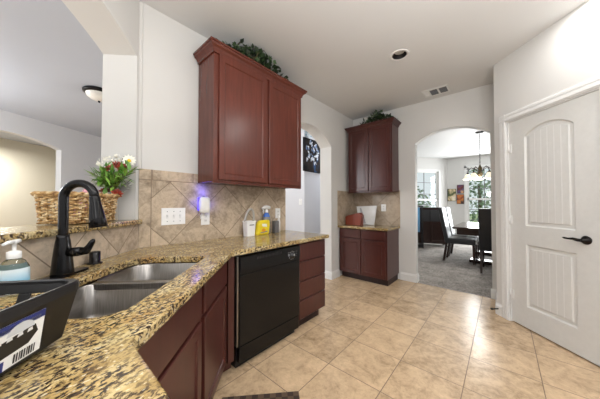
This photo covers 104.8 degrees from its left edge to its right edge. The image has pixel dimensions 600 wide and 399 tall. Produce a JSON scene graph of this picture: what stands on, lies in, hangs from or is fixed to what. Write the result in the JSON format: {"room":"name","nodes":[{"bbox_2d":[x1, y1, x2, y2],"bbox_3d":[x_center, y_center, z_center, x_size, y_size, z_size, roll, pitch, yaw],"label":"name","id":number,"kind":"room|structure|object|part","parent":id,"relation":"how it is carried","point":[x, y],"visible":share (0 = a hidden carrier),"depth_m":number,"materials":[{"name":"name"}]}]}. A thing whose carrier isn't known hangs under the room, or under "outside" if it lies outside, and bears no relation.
{"room":"kitchen","nodes":[
{"label":"kitchen","id":0,"kind":"room"},
{"bbox_2d":[0,138,55,227],"bbox_3d":[-6.363,-0.085,5.151,2.460,2.900,6.800,0,-1,10],"label":"wall niche","id":1,"kind":"object","parent":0,"point":[25,168],"depth_m":6.11,"materials":[{"name":"paint"}]},
{"bbox_2d":[0,109,101,210],"bbox_3d":[-5.194,-0.101,4.288,0.141,2.900,8.100,0,-1,10],"label":"wall","id":2,"kind":"structure","parent":0,"point":[76,151],"depth_m":4.90,"materials":[{"name":"paint"}]},
{"bbox_2d":[37,0,138,278],"bbox_3d":[-1.341,-0.166,0.761,0.256,2.900,2.090,0,-1,-4],"label":"wall","id":3,"kind":"structure","parent":0,"point":[112,25],"depth_m":1.80,"materials":[{"name":"paint"}]},
{"bbox_2d":[0,225,137,279],"bbox_3d":[-1.235,0.276,1.166,0.010,0.188,1.300,0,-1,-4],"label":"backsplash","id":4,"kind":"structure","parent":3,"relation":"attached to","point":[38,252],"depth_m":1.30,"materials":[{"name":"tile"}]},
{"bbox_2d":[0,219,141,243],"bbox_3d":[-1.349,0.157,0.856,0.343,0.036,1.921,0,-1,-4],"label":"bar ledge","id":5,"kind":"object","parent":3,"relation":"attached to","point":[28,232],"visible":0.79,"depth_m":1.15,"materials":[{"name":"stone"}]},
{"bbox_2d":[30,191,119,223],"bbox_3d":[-1.427,0.052,1.503,0.267,0.195,0.402,0,-1,-4],"label":"wicker basket","id":6,"kind":"object","parent":5,"relation":"on","point":[108,201],"visible":0.6,"depth_m":1.34,"materials":[{"name":"beige wicker"}]},
{"bbox_2d":[73,189,88,220],"bbox_3d":[-1.404,0.033,1.530,0.150,0.207,0.150,0,-1,-4],"label":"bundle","id":7,"kind":"object","parent":6,"relation":"in","point":[84,190],"visible":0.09,"depth_m":1.48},
{"bbox_2d":[84,154,142,219],"bbox_3d":[-1.362,-0.096,1.682,0.401,0.501,0.213,0,-1,-4],"label":"flower vase","id":8,"kind":"object","parent":5,"relation":"on","point":[112,179],"visible":1,"depth_m":1.69,"materials":[{"name":"green plant"}]},
{"bbox_3d":[-1.354,-0.256,1.722,0.075,0.076,0.078,0,-1,-4],"label":"red flower","id":9,"kind":"part","parent":8,"relation":"part of","materials":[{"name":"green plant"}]},
{"bbox_3d":[-1.340,-0.045,1.692,0.082,0.082,0.040,1,-1,-38],"label":"red flower","id":10,"kind":"part","parent":8,"relation":"part of","materials":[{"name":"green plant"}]},
{"bbox_2d":[101,1,352,275],"bbox_3d":[-0.273,-0.122,3.152,0.238,2.900,3.722,-1,-1,41],"label":"wall","id":11,"kind":"structure","parent":0,"point":[168,69],"depth_m":2.08,"materials":[{"name":"paint"}]},
{"bbox_2d":[161,208,184,224],"bbox_3d":[-1.095,0.146,2.007,0.021,0.145,0.195,-1,-1,41],"label":"switch plate","id":12,"kind":"object","parent":11,"relation":"attached to","point":[169,216],"visible":1,"depth_m":2.00,"materials":[{"name":"white plastic"}]},
{"bbox_2d":[201,212,209,224],"bbox_3d":[-0.911,0.181,2.224,0.010,0.125,0.085,-1,-1,41],"label":"outlet","id":13,"kind":"object","parent":11,"relation":"attached to","point":[206,221],"visible":0.87,"depth_m":2.23,"materials":[{"name":"white plastic"}]},
{"bbox_2d":[198,196,209,218],"bbox_3d":[-0.903,0.075,2.180,0.089,0.220,0.100,-1,-1,41],"label":"night light","id":14,"kind":"object","parent":13,"relation":"attached to","point":[203,202],"visible":1,"depth_m":2.15,"materials":[{"name":"white plastic"}]},
{"bbox_2d":[138,168,285,247],"bbox_3d":[-0.736,0.079,2.443,0.012,0.628,1.640,-1,-1,41],"label":"backsplash","id":15,"kind":"structure","parent":11,"relation":"attached to","point":[158,189],"depth_m":2.15,"materials":[{"name":"tile"}]},
{"bbox_2d":[193,36,306,188],"bbox_3d":[-0.454,-0.748,2.509,0.341,1.222,1.265,-1,-1,41],"label":"upper cabinet","id":16,"kind":"object","parent":11,"relation":"attached to","point":[249,114],"visible":1,"depth_m":2.23,"materials":[{"name":"brown wood"}]},
{"bbox_3d":[-0.532,-0.724,2.230,0.020,1.105,0.543,-1,-1,41],"label":"door","id":17,"kind":"part","parent":16,"relation":"part of","materials":[{"name":"brown wood"}]},
{"bbox_3d":[-0.454,-1.316,2.520,0.341,0.085,1.265,-1,-1,41],"label":"crown moulding","id":18,"kind":"part","parent":16,"relation":"part of","materials":[{"name":"brown wood"}]},
{"bbox_2d":[216,38,287,79],"bbox_3d":[-0.475,-1.479,2.419,0.288,0.227,0.928,-1,-1,41],"label":"ivy plant","id":19,"kind":"object","parent":16,"relation":"on","point":[244,49],"visible":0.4,"depth_m":2.37,"materials":[{"name":"green plant"}]},
{"bbox_3d":[-0.161,-0.717,2.652,0.020,1.105,0.513,-1,-1,41],"label":"door","id":20,"kind":"part","parent":16,"relation":"part of","materials":[{"name":"brown wood"}]},
{"bbox_2d":[275,208,279,217],"bbox_3d":[-0.282,0.174,2.943,0.010,0.125,0.085,-1,-1,41],"label":"outlet","id":21,"kind":"object","parent":11,"relation":"attached to","point":[277,210],"visible":0.98,"depth_m":2.93,"materials":[{"name":"white plastic"}]},
{"bbox_2d":[324,270,331,279],"bbox_3d":[0.443,1.278,3.939,0.246,0.130,0.016,-1,-1,41],"label":"baseboard","id":22,"kind":"object","parent":11,"relation":"attached to","point":[328,274],"visible":0.65,"depth_m":3.90,"materials":[{"name":"white wood"}]},
{"bbox_2d":[332,269,339,279],"bbox_3d":[0.614,1.278,3.959,0.016,0.130,0.240,-1,-1,41],"label":"baseboard","id":23,"kind":"structure","parent":11,"relation":"attached to","point":[336,273],"depth_m":3.96,"materials":[{"name":"white wood"}]},
{"bbox_2d":[337,191,353,224],"bbox_3d":[0.847,0.151,4.248,0.012,0.605,0.570,-1,-1,41],"label":"backsplash","id":24,"kind":"structure","parent":11,"relation":"attached to","point":[345,200],"depth_m":4.19,"materials":[{"name":"tile"}]},
{"bbox_2d":[0,0,587,158],"bbox_3d":[-1.295,-1.585,5.153,13.300,0.100,14.000,-1,-1,41],"label":"ceiling","id":25,"kind":"structure","parent":0,"point":[338,52],"depth_m":2.39,"materials":[{"name":"paint"}]},
{"bbox_2d":[82,85,101,102],"bbox_3d":[-2.912,-1.484,3.350,0.370,0.168,0.370,-1,-1,41],"label":"flush light","id":26,"kind":"object","parent":25,"relation":"attached to","point":[93,92],"visible":0.64,"depth_m":3.23,"materials":[{"name":"white glass"}]},
{"bbox_3d":[-2.912,-1.472,3.350,0.300,0.092,0.300,-1,-1,41],"label":"lamp shade","id":27,"kind":"part","parent":26,"relation":"part of","materials":[{"name":"white glass"}]},
{"bbox_2d":[389,49,409,60],"bbox_3d":[1.089,-1.625,2.533,0.204,0.096,0.204,-1,-1,41],"label":"recessed light","id":28,"kind":"object","parent":25,"relation":"in","point":[400,54],"visible":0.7,"depth_m":2.56,"materials":[{"name":"metal"}]},
{"bbox_2d":[422,84,449,97],"bbox_3d":[1.964,-1.560,3.341,0.320,0.016,0.250,-1,-1,41],"label":"ceiling vent","id":29,"kind":"object","parent":25,"relation":"in","point":[444,88],"visible":1,"depth_m":3.32,"materials":[{"name":"grey plastic"}]},
{"bbox_2d":[430,89,438,94],"bbox_3d":[1.949,-1.555,3.354,0.090,0.006,0.170,-1,-1,41],"label":"grille","id":30,"kind":"object","parent":29,"relation":"attached to","point":[433,91],"depth_m":3.34,"materials":[{"name":"grey plastic"}]},
{"bbox_2d":[439,86,447,92],"bbox_3d":[2.035,-1.556,3.278,0.090,0.006,0.170,-1,-1,41],"label":"grille","id":31,"kind":"object","parent":29,"relation":"attached to","point":[443,89],"depth_m":3.27,"materials":[{"name":"grey plastic"}]},
{"bbox_2d":[463,131,490,179],"bbox_3d":[4.068,-0.999,5.247,0.630,1.068,0.634,-1,-1,41],"label":"chandelier","id":32,"kind":"object","parent":25,"relation":"hanging from","point":[478,176],"visible":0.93,"depth_m":5.20,"materials":[{"name":"white glass"}]},
{"bbox_3d":[3.920,-0.524,5.396,0.200,0.123,0.200,-1,-1,41],"label":"lamp shade","id":33,"kind":"part","parent":32,"relation":"part of","materials":[{"name":"white glass"}]},
{"bbox_3d":[3.861,-0.529,5.132,0.200,0.123,0.200,-1,-1,41],"label":"lamp shade","id":34,"kind":"part","parent":32,"relation":"part of","materials":[{"name":"white glass"}]},
{"bbox_3d":[4.094,-0.531,4.994,0.200,0.123,0.200,-1,-1,41],"label":"lamp shade","id":35,"kind":"part","parent":32,"relation":"part of","materials":[{"name":"white glass"}]},
{"bbox_2d":[286,129,319,232],"bbox_3d":[-0.100,-0.068,6.072,2.250,2.900,2.000,-1,-1,41],"label":"wall","id":36,"kind":"structure","parent":0,"point":[305,217],"depth_m":4.74,"materials":[{"name":"paint"}]},
{"bbox_2d":[303,137,319,172],"bbox_3d":[0.249,-0.897,4.752,0.034,0.670,0.550,-1,-1,41],"label":"painting","id":37,"kind":"object","parent":36,"relation":"attached to","point":[311,149],"visible":0.98,"depth_m":4.71,"materials":[{"name":"paint"}]},
{"bbox_2d":[213,243,599,398],"bbox_3d":[1.987,1.354,3.154,5.800,0.050,12.400,-1,-1,41],"label":"floor","id":38,"kind":"structure","parent":0,"point":[402,339],"depth_m":1.99,"materials":[{"name":"tile"}]},
{"bbox_2d":[80,262,226,398],"bbox_3d":[-0.804,0.850,1.114,0.620,0.880,1.160,0,-1,-4],"label":"base cabinet","id":39,"kind":"object","parent":38,"relation":"on","point":[186,355],"visible":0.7,"depth_m":1.10,"materials":[{"name":"brown wood"}]},
{"bbox_2d":[0,230,328,398],"bbox_3d":[-0.615,0.394,1.417,1.443,0.040,3.412,0,-1,10],"label":"countertop","id":40,"kind":"structure","parent":39,"relation":"on","point":[97,357],"depth_m":0.61,"materials":[{"name":"stone"}]},
{"bbox_2d":[0,239,29,296],"bbox_3d":[-1.115,0.260,0.900,0.091,0.207,0.085,0,-1,24],"label":"soap bottle","id":41,"kind":"object","parent":40,"relation":"on","point":[15,267],"visible":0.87,"depth_m":0.89,"materials":[{"name":"white"}]},
{"bbox_2d":[0,278,79,376],"bbox_3d":[-0.784,0.281,0.383,0.472,0.148,0.426,0,-1,-8],"label":"dish rack","id":42,"kind":"object","parent":40,"relation":"on","point":[27,327],"visible":1,"depth_m":0.52,"materials":[{"name":"black plastic"}]},
{"bbox_2d":[0,308,45,372],"bbox_3d":[-0.564,0.288,0.399,0.012,0.090,0.250,0,-1,-8],"label":"print","id":43,"kind":"object","parent":42,"relation":"attached to","point":[23,336],"depth_m":0.48,"materials":[{"name":"white paper"}]},
{"bbox_2d":[38,179,107,279],"bbox_3d":[-1.061,0.136,1.115,0.238,0.466,0.260,0,-1,-4],"label":"faucet","id":44,"kind":"object","parent":40,"relation":"on","point":[62,262],"visible":0.91,"depth_m":1.10,"materials":[{"name":"black metal"}]},
{"bbox_3d":[-1.138,0.362,1.106,0.064,0.012,0.260,0,-1,-4],"label":"plate","id":45,"kind":"part","parent":44,"relation":"part of","materials":[{"name":"black metal"}]},
{"bbox_3d":[-1.068,0.043,1.116,0.177,0.281,0.038,0,-1,-4],"label":"spout","id":46,"kind":"part","parent":44,"relation":"part of","materials":[{"name":"black metal"}]},
{"bbox_3d":[-1.051,0.232,1.114,0.117,0.086,0.044,0,-1,-4],"label":"handle","id":47,"kind":"part","parent":44,"relation":"part of","materials":[{"name":"black metal"}]},
{"bbox_2d":[86,251,102,264],"bbox_3d":[-1.197,0.338,1.348,0.072,0.070,0.072,-1,-1,41],"label":"air gap cap","id":48,"kind":"object","parent":40,"relation":"on","point":[94,256],"visible":0.93,"depth_m":1.33,"materials":[{"name":"black metal"}]},
{"bbox_2d":[68,263,195,318],"bbox_3d":[-0.813,0.510,1.105,0.445,0.202,0.830,0,-1,-4],"label":"sink","id":49,"kind":"object","parent":40,"relation":"in","point":[118,291],"visible":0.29,"depth_m":1.14,"materials":[{"name":"metal"}]},
{"bbox_3d":[-0.800,0.507,0.917,0.445,0.200,0.455,0,-1,-4],"label":"bowl","id":50,"kind":"part","parent":49,"relation":"part of","materials":[{"name":"metal"}]},
{"bbox_3d":[-0.828,0.505,1.342,0.445,0.180,0.355,0,-1,-4],"label":"bowl","id":51,"kind":"part","parent":49,"relation":"part of","materials":[{"name":"metal"}]},
{"bbox_2d":[242,208,255,236],"bbox_3d":[-0.551,0.244,2.515,0.097,0.302,0.142,-1,-1,41],"label":"pail","id":52,"kind":"object","parent":40,"relation":"on","point":[248,226],"visible":0.98,"depth_m":2.48,"materials":[{"name":"white plastic"}]},
{"bbox_3d":[-0.551,0.167,2.517,0.024,0.149,0.142,-1,-1,41],"label":"handle","id":53,"kind":"part","parent":52,"relation":"part of","materials":[{"name":"white plastic"}]},
{"bbox_2d":[255,220,269,234],"bbox_3d":[-0.425,0.314,2.616,0.057,0.164,0.189,-1,-1,41],"label":"pouch","id":54,"kind":"object","parent":40,"relation":"on","point":[262,226],"visible":0.97,"depth_m":2.58,"materials":[{"name":"yellow plastic"}]},
{"bbox_2d":[260,224,266,232],"bbox_3d":[-0.405,0.324,2.596,0.001,0.105,0.100,-1,-1,41],"label":"print","id":55,"kind":"object","parent":54,"relation":"attached to","point":[263,227],"depth_m":2.59},
{"bbox_2d":[262,205,270,232],"bbox_3d":[-0.401,0.233,2.736,0.106,0.331,0.102,0,-1,-8],"label":"spray bottle","id":56,"kind":"object","parent":40,"relation":"on","point":[266,216],"visible":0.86,"depth_m":2.71,"materials":[{"name":"white plastic"}]},
{"bbox_2d":[272,220,278,232],"bbox_3d":[-0.294,0.327,2.785,0.060,0.145,0.064,-1,-1,41],"label":"storage box","id":57,"kind":"object","parent":40,"relation":"on","point":[275,224],"visible":0.99,"depth_m":2.76,"materials":[{"name":"grey metal"}]},
{"bbox_3d":[-0.488,0.514,0.880,0.020,0.165,0.589,0,-1,-4],"label":"false drawer","id":58,"kind":"part","parent":39,"relation":"part of","materials":[{"name":"brown wood"}]},
{"bbox_3d":[-0.488,0.888,0.873,0.020,0.547,0.589,0,-1,-4],"label":"door","id":59,"kind":"part","parent":39,"relation":"part of","materials":[{"name":"brown wood"}]},
{"bbox_3d":[-0.525,0.898,1.442,0.020,0.547,0.464,0,-1,-4],"label":"door","id":60,"kind":"part","parent":39,"relation":"part of","materials":[{"name":"brown wood"}]},
{"bbox_3d":[-0.525,0.524,1.449,0.020,0.165,0.464,0,-1,-4],"label":"false drawer","id":61,"kind":"part","parent":39,"relation":"part of","materials":[{"name":"brown wood"}]},
{"bbox_2d":[223,257,233,371],"bbox_3d":[-0.537,0.862,1.748,0.098,0.880,0.075,-1,-1,41],"label":"filler panel","id":62,"kind":"object","parent":38,"relation":"on","point":[230,263],"visible":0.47,"depth_m":1.70,"materials":[{"name":"brown wood"}]},
{"bbox_2d":[222,391,299,398],"bbox_3d":[-0.219,1.284,1.154,0.500,0.013,0.750,0,-1,-6],"label":"floor mat","id":63,"kind":"object","parent":38,"relation":"on","point":[294,394],"visible":1,"depth_m":1.51,"materials":[{"name":"brown fabric"}]},
{"bbox_2d":[225,244,299,367],"bbox_3d":[-0.454,0.878,2.188,0.652,0.864,0.707,-1,-1,41],"label":"dishwasher","id":64,"kind":"object","parent":38,"relation":"on","point":[266,282],"visible":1,"depth_m":1.93,"materials":[{"name":"black plastic"}]},
{"bbox_3d":[-0.483,0.775,1.755,0.032,0.675,0.014,-1,-1,41],"label":"trim","id":65,"kind":"part","parent":64,"relation":"part of","materials":[{"name":"metal"}]},
{"bbox_3d":[-0.256,1.185,2.019,0.056,0.121,0.680,-1,-1,41],"label":"kick panel","id":66,"kind":"part","parent":64,"relation":"part of","materials":[{"name":"black metal"}]},
{"bbox_3d":[-0.246,0.781,2.018,0.042,0.672,0.688,-1,-1,41],"label":"door","id":67,"kind":"part","parent":64,"relation":"part of","materials":[{"name":"black metal"}]},
{"bbox_3d":[-0.228,0.503,2.007,0.006,0.104,0.684,-1,-1,41],"label":"control panel","id":68,"kind":"part","parent":64,"relation":"part of","materials":[{"name":"black plastic"}]},
{"bbox_2d":[297,239,324,325],"bbox_3d":[-0.094,0.878,2.650,0.625,0.880,0.443,-1,-1,41],"label":"base cabinet","id":69,"kind":"object","parent":38,"relation":"on","point":[312,253],"visible":0.42,"depth_m":2.43,"materials":[{"name":"brown wood"}]},
{"bbox_3d":[0.134,0.534,2.458,0.020,0.179,0.436,-1,-1,41],"label":"drawer","id":70,"kind":"part","parent":69,"relation":"part of","materials":[{"name":"brown wood"}]},
{"bbox_3d":[0.134,1.105,2.447,0.020,0.183,0.436,-1,-1,41],"label":"drawer","id":71,"kind":"part","parent":69,"relation":"part of","materials":[{"name":"brown wood"}]},
{"bbox_3d":[0.134,0.916,2.451,0.020,0.178,0.436,-1,-1,41],"label":"drawer","id":72,"kind":"part","parent":69,"relation":"part of","materials":[{"name":"brown wood"}]},
{"bbox_3d":[0.134,0.726,2.454,0.020,0.188,0.436,-1,-1,41],"label":"drawer","id":73,"kind":"part","parent":69,"relation":"part of","materials":[{"name":"brown wood"}]},
{"bbox_2d":[340,228,398,285],"bbox_3d":[1.177,0.916,3.968,0.830,0.854,0.545,-1,-1,41],"label":"base cabinet","id":74,"kind":"object","parent":38,"relation":"on","point":[372,256],"visible":0.86,"depth_m":3.73,"materials":[{"name":"brown wood"}]},
{"bbox_3d":[0.844,0.570,3.917,0.394,0.145,0.020,-1,-1,41],"label":"drawer","id":75,"kind":"part","parent":74,"relation":"part of","materials":[{"name":"brown wood"}]},
{"bbox_3d":[0.844,0.943,3.910,0.394,0.570,0.020,-1,-1,41],"label":"door","id":76,"kind":"part","parent":74,"relation":"part of","materials":[{"name":"brown wood"}]},
{"bbox_2d":[338,224,399,230],"bbox_3d":[1.170,0.467,3.954,0.872,0.038,0.572,-1,-1,41],"label":"countertop","id":77,"kind":"structure","parent":74,"relation":"on","point":[365,227],"depth_m":3.81,"materials":[{"name":"stone"}]},
{"bbox_2d":[346,213,363,225],"bbox_3d":[0.963,0.340,4.076,0.309,0.219,0.100,-1,-1,41],"label":"wooden box","id":78,"kind":"object","parent":77,"relation":"on","point":[354,219],"visible":1,"depth_m":4.01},
{"bbox_2d":[357,206,376,224],"bbox_3d":[1.187,0.281,4.180,0.390,0.339,0.092,-1,-1,41],"label":"cutting board","id":79,"kind":"object","parent":77,"relation":"on","point":[369,212],"visible":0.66,"depth_m":4.14,"materials":[{"name":"white plastic"}]},
{"bbox_3d":[1.152,0.565,3.647,0.397,0.145,0.020,-1,-1,41],"label":"drawer","id":80,"kind":"part","parent":74,"relation":"part of","materials":[{"name":"brown wood"}]},
{"bbox_3d":[1.152,0.938,3.640,0.397,0.570,0.020,-1,-1,41],"label":"door","id":81,"kind":"part","parent":74,"relation":"part of","materials":[{"name":"brown wood"}]},
{"bbox_2d":[418,206,423,247],"bbox_3d":[3.460,0.791,6.820,0.290,1.210,0.290,0,-1,21],"label":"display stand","id":82,"kind":"object","parent":38,"relation":"on","point":[419,220],"visible":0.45,"depth_m":6.70,"materials":[{"name":"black wood"}]},
{"bbox_3d":[3.394,0.590,6.733,0.177,0.710,0.007,0,-1,21],"label":"glass panel","id":83,"kind":"part","parent":82,"relation":"part of","materials":[{"name":"blue glass"}]},
{"bbox_3d":[3.628,0.798,6.894,0.025,1.200,0.025,0,-1,21],"label":"post","id":84,"kind":"part","parent":82,"relation":"part of","materials":[{"name":"black wood"}]},
{"bbox_3d":[3.534,0.793,6.651,0.025,1.200,0.025,0,-1,21],"label":"post","id":85,"kind":"part","parent":82,"relation":"part of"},
{"bbox_2d":[418,207,447,246],"bbox_3d":[3.989,0.822,7.147,0.980,1.160,0.490,0,-1,21],"label":"sideboard","id":86,"kind":"object","parent":38,"relation":"on","point":[432,228],"visible":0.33,"depth_m":6.92,"materials":[{"name":"brown wood"}]},
{"bbox_3d":[3.700,0.980,7.013,0.435,0.600,0.020,0,-1,21],"label":"door","id":87,"kind":"part","parent":86,"relation":"part of","materials":[{"name":"brown wood"}]},
{"bbox_3d":[3.700,0.485,7.022,0.435,0.350,0.020,0,-1,21],"label":"drawer","id":88,"kind":"part","parent":86,"relation":"part of","materials":[{"name":"black wood"}]},
{"bbox_3d":[4.114,0.482,6.861,0.435,0.350,0.020,0,-1,21],"label":"drawer","id":89,"kind":"part","parent":86,"relation":"part of","materials":[{"name":"black wood"}]},
{"bbox_3d":[4.114,0.977,6.852,0.435,0.600,0.020,0,-1,21],"label":"door","id":90,"kind":"part","parent":86,"relation":"part of","materials":[{"name":"brown wood"}]},
{"bbox_2d":[438,207,477,264],"bbox_3d":[3.526,0.773,5.167,0.682,1.185,0.480,-1,-1,41],"label":"dining chair","id":91,"kind":"object","parent":38,"relation":"on","point":[448,238],"visible":0.97,"depth_m":5.12,"materials":[{"name":"black leather"}]},
{"bbox_3d":[3.347,0.566,5.328,0.204,0.765,0.470,-1,-1,41],"label":"backrest","id":92,"kind":"part","parent":91,"relation":"part of","materials":[{"name":"black leather"}]},
{"bbox_3d":[3.234,1.163,5.143,0.104,0.405,0.045,-1,-1,41],"label":"leg","id":93,"kind":"part","parent":91,"relation":"part of","materials":[{"name":"brown wood"}]},
{"bbox_3d":[3.504,1.169,5.451,0.104,0.405,0.045,-1,-1,41],"label":"leg","id":94,"kind":"part","parent":91,"relation":"part of","materials":[{"name":"brown wood"}]},
{"bbox_3d":[3.576,0.905,5.121,0.550,0.120,0.480,-1,-1,41],"label":"seat","id":95,"kind":"part","parent":91,"relation":"part of","materials":[{"name":"black leather"}]},
{"bbox_3d":[3.621,1.157,4.804,0.055,0.405,0.045,-1,-1,41],"label":"leg","id":96,"kind":"part","parent":91,"relation":"part of","materials":[{"name":"brown wood"}]},
{"bbox_2d":[445,207,479,258],"bbox_3d":[3.909,0.781,5.603,0.682,1.185,0.480,-1,-1,41],"label":"dining chair","id":97,"kind":"object","parent":38,"relation":"on","point":[448,212],"visible":0.44,"depth_m":5.58,"materials":[{"name":"black leather"}]},
{"bbox_3d":[3.729,0.574,5.764,0.204,0.765,0.470,-1,-1,41],"label":"backrest","id":98,"kind":"part","parent":97,"relation":"part of","materials":[{"name":"black leather"}]},
{"bbox_3d":[3.958,0.913,5.557,0.550,0.120,0.480,-1,-1,41],"label":"seat","id":99,"kind":"part","parent":97,"relation":"part of","materials":[{"name":"black leather"}]},
{"bbox_2d":[452,222,491,264],"bbox_3d":[4.508,0.984,5.220,1.560,0.765,1.820,-1,-1,41],"label":"dining table","id":100,"kind":"object","parent":38,"relation":"on","point":[464,228],"visible":0.18,"depth_m":4.97,"materials":[{"name":"brown wood"}]},
{"bbox_2d":[478,208,491,272],"bbox_3d":[3.641,0.757,4.294,0.480,1.185,0.682,-1,-1,41],"label":"dining chair","id":101,"kind":"object","parent":38,"relation":"on","point":[484,214],"visible":0.47,"depth_m":4.19,"materials":[{"name":"black leather"}]},
{"bbox_3d":[3.349,1.147,4.265,0.045,0.405,0.104,-1,-1,41],"label":"leg","id":102,"kind":"part","parent":101,"relation":"part of","materials":[{"name":"brown wood"}]},
{"bbox_3d":[3.483,0.544,4.119,0.470,0.765,0.204,-1,-1,41],"label":"backrest","id":103,"kind":"part","parent":101,"relation":"part of","materials":[{"name":"black leather"}]},
{"bbox_2d":[353,83,496,288],"bbox_3d":[1.806,-0.108,3.885,2.400,2.900,0.120,-1,-1,41],"label":"wall","id":104,"kind":"structure","parent":0,"point":[473,108],"depth_m":3.70,"materials":[{"name":"paint"}]},
{"bbox_2d":[345,117,400,192],"bbox_3d":[1.260,-0.705,4.043,0.885,1.180,0.351,-1,-1,41],"label":"upper cabinet","id":105,"kind":"object","parent":104,"relation":"attached to","point":[373,161],"visible":1,"depth_m":3.88,"materials":[{"name":"brown wood"}]},
{"bbox_3d":[1.024,-0.681,4.069,0.375,1.073,0.020,-1,-1,41],"label":"door","id":106,"kind":"part","parent":105,"relation":"part of","materials":[{"name":"brown wood"}]},
{"bbox_3d":[1.260,-1.258,4.053,0.885,0.075,0.351,-1,-1,41],"label":"crown moulding","id":107,"kind":"part","parent":105,"relation":"part of","materials":[{"name":"brown wood"}]},
{"bbox_2d":[360,110,393,123],"bbox_3d":[1.342,-1.408,3.985,0.619,0.237,0.296,-1,-1,41],"label":"ivy plant","id":108,"kind":"object","parent":105,"relation":"on","point":[377,115],"visible":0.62,"depth_m":3.93,"materials":[{"name":"green plant"}]},
{"bbox_3d":[1.311,-0.686,3.817,0.370,1.073,0.020,-1,-1,41],"label":"door","id":109,"kind":"part","parent":105,"relation":"part of","materials":[{"name":"brown wood"}]},
{"bbox_2d":[354,190,399,225],"bbox_3d":[1.361,0.150,4.182,0.870,0.605,0.012,-1,-1,41],"label":"backsplash","id":110,"kind":"structure","parent":104,"relation":"attached to","point":[391,216],"depth_m":4.08,"materials":[{"name":"tile"}]},
{"bbox_2d":[381,204,385,210],"bbox_3d":[1.472,0.145,4.069,0.085,0.125,0.010,-1,-1,41],"label":"outlet","id":111,"kind":"object","parent":104,"relation":"attached to","point":[383,206],"visible":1,"depth_m":4.07,"materials":[{"name":"white plastic"}]},
{"bbox_2d":[400,272,416,282],"bbox_3d":[1.782,1.275,3.790,0.256,0.130,0.016,-1,-1,41],"label":"baseboard","id":112,"kind":"structure","parent":104,"relation":"attached to","point":[404,276],"depth_m":3.78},
{"bbox_2d":[491,289,496,298],"bbox_3d":[2.592,1.262,3.080,0.071,0.130,0.016,-1,-1,41],"label":"baseboard","id":113,"kind":"structure","parent":104,"relation":"attached to","point":[493,291],"depth_m":3.08,"materials":[{"name":"white wood"}]},
{"bbox_2d":[417,157,447,206],"bbox_3d":[3.819,-0.032,8.007,3.208,2.900,0.140,0,-1,-16],"label":"wall","id":114,"kind":"structure","parent":0,"point":[422,162],"depth_m":8.29,"materials":[{"name":"paint"}]},
{"bbox_2d":[417,168,440,206],"bbox_3d":[4.389,0.010,8.103,1.368,2.170,0.140,0,-1,-16],"label":"window","id":115,"kind":"structure","parent":114,"relation":"in","point":[428,181],"depth_m":8.20,"materials":[{"name":"grey plastic"}]},
{"bbox_2d":[447,154,489,232],"bbox_3d":[6.767,-0.047,7.196,3.700,2.900,0.140,-1,-1,41],"label":"wall","id":116,"kind":"structure","parent":0,"point":[455,166],"depth_m":8.15,"materials":[{"name":"paint"}]},
{"bbox_2d":[447,189,455,200],"bbox_3d":[5.427,-0.160,8.259,0.265,0.435,0.027,-1,-1,41],"label":"picture","id":117,"kind":"object","parent":116,"relation":"attached to","point":[451,193],"visible":1,"depth_m":8.25},
{"bbox_2d":[457,194,463,203],"bbox_3d":[5.615,-0.013,8.092,0.215,0.335,0.027,-1,-1,41],"label":"picture","id":118,"kind":"object","parent":116,"relation":"attached to","point":[460,197],"visible":1,"depth_m":8.08},
{"bbox_2d":[457,185,463,193],"bbox_3d":[5.621,-0.363,8.093,0.200,0.305,0.027,-1,-1,41],"label":"picture","id":119,"kind":"object","parent":116,"relation":"attached to","point":[460,188],"visible":1,"depth_m":8.08},
{"bbox_2d":[464,164,490,222],"bbox_3d":[6.308,-0.021,7.517,1.625,2.290,0.140,-1,-1,41],"label":"window","id":120,"kind":"structure","parent":116,"relation":"in","point":[477,193],"depth_m":7.86,"materials":[{"name":"grey plastic"}]},
{"bbox_2d":[493,0,599,318],"bbox_3d":[2.373,-0.150,1.598,0.120,2.900,2.200,0,-1,-2],"label":"wall","id":121,"kind":"structure","parent":0,"point":[566,54],"depth_m":2.16,"materials":[{"name":"paint"}]},
{"bbox_2d":[496,303,501,316],"bbox_3d":[2.273,1.254,2.634,0.016,0.130,0.071,0,-1,-4],"label":"baseboard","id":122,"kind":"structure","parent":121,"relation":"attached to","point":[498,311],"depth_m":2.63,"materials":[{"name":"white wood"}]},
{"bbox_2d":[498,75,599,320],"bbox_3d":[2.346,0.182,2.146,0.140,2.255,0.940,0,-1,-2],"label":"trim","id":123,"kind":"structure","parent":121,"relation":"attached to","point":[593,83],"depth_m":2.53,"materials":[{"name":"white wood"}]},
{"bbox_2d":[507,90,599,365],"bbox_3d":[2.295,0.225,2.149,0.107,2.145,0.773,0,-1,-2],"label":"door","id":124,"kind":"structure","parent":121,"relation":"in","point":[554,152],"depth_m":2.07,"materials":[{"name":"white wood"}]},
{"bbox_3d":[2.282,0.330,1.912,0.067,0.072,0.167,0,-1,-2],"label":"handle","id":125,"kind":"part","parent":124,"relation":"part of","materials":[{"name":"brown metal"}]}
]}

